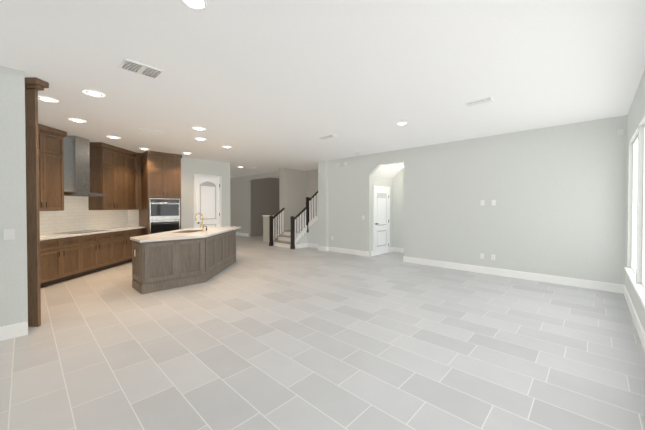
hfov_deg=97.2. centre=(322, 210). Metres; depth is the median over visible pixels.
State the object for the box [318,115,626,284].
wall
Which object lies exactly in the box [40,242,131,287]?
base cabinet
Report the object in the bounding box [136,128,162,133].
ceiling vent
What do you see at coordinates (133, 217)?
tile backsplash
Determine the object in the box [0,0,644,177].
ceiling
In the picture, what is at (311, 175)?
wall
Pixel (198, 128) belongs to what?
recessed light
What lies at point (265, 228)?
wall
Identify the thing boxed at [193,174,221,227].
pantry door
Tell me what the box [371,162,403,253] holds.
wall
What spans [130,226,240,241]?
island countertop
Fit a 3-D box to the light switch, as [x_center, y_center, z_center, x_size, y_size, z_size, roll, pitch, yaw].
[-3.502,0.265,3.177,0.010,0.120,0.085,1,1,44]
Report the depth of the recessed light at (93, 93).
3.87 m
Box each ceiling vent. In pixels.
[119,58,163,78]
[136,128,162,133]
[319,135,335,138]
[464,97,493,106]
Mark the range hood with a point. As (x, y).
(76, 156)
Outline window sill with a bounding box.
[624,267,644,308]
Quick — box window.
[631,124,644,288]
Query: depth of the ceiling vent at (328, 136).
6.27 m
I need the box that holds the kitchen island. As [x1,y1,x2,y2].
[132,234,235,293]
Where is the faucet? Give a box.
[195,213,206,230]
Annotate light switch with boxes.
[4,229,14,239]
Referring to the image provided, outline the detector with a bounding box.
[617,129,622,135]
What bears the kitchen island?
on the floor
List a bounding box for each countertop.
[40,226,144,249]
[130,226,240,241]
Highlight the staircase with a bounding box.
[269,191,317,248]
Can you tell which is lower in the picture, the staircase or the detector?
the staircase
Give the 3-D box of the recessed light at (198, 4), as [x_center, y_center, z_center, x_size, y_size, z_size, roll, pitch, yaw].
[-0.969,-1.576,2.145,0.184,0.008,0.184,1,1,44]
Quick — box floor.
[0,234,644,429]
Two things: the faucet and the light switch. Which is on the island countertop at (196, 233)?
the faucet
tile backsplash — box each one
[39,196,127,234]
[128,210,138,225]
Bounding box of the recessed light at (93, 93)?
[82,90,105,96]
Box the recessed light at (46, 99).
[38,96,58,101]
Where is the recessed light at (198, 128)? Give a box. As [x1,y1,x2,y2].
[192,127,205,129]
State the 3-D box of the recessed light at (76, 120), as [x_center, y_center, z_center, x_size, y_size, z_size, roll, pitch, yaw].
[-4.391,-1.616,5.094,0.250,0.010,0.250,1,1,44]
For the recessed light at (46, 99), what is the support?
in the ceiling
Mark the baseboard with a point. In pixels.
(13, 331)
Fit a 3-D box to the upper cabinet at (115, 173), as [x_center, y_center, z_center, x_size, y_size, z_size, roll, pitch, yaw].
[-5.483,-0.837,7.572,1.208,1.627,1.280,1,1,44]
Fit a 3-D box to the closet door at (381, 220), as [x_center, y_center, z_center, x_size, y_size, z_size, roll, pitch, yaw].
[1.871,0.297,8.873,0.063,2.125,0.960,1,1,44]
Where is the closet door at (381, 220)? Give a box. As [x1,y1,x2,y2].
[373,185,389,255]
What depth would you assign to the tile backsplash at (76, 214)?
6.58 m
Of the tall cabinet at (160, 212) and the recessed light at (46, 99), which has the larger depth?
the tall cabinet at (160, 212)
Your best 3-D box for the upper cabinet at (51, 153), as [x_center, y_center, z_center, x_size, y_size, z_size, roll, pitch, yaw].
[-5.477,-0.797,4.518,2.073,1.627,2.129,1,1,44]
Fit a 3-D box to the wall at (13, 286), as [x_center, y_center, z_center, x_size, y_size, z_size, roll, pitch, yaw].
[-6.203,-0.092,4.085,15.900,3.030,2.670,1,1,44]
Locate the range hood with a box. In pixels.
[63,136,107,196]
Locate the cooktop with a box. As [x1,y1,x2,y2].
[53,230,106,233]
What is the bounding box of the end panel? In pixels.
[25,77,48,326]
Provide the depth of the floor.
2.88 m
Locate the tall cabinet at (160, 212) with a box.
[139,151,181,234]
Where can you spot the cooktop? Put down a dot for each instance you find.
(81, 231)
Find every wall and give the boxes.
[0,66,27,326]
[181,157,229,228]
[230,171,279,236]
[262,215,274,241]
[279,168,305,234]
[306,169,317,219]
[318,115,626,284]
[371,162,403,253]
[625,70,644,331]
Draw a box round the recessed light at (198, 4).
[182,0,206,9]
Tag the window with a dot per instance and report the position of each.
(634, 198)
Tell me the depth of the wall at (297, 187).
11.59 m
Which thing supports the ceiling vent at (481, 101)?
in the ceiling
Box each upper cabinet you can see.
[38,124,66,210]
[88,142,141,209]
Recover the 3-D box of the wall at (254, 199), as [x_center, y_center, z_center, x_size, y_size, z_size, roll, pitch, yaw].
[-2.389,-0.146,8.179,16.020,3.030,13.620,1,1,44]
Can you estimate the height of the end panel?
3.027 m
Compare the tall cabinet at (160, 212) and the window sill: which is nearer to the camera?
the window sill
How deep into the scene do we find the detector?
4.85 m
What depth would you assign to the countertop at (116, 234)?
6.25 m
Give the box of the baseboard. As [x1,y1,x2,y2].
[0,232,644,351]
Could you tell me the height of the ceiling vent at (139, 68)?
0.020 m
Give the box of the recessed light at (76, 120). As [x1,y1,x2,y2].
[69,118,86,121]
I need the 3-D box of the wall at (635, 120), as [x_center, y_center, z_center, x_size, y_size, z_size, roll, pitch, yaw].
[3.278,-0.074,2.704,0.200,3.030,13.500,1,1,44]
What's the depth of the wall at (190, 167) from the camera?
9.11 m

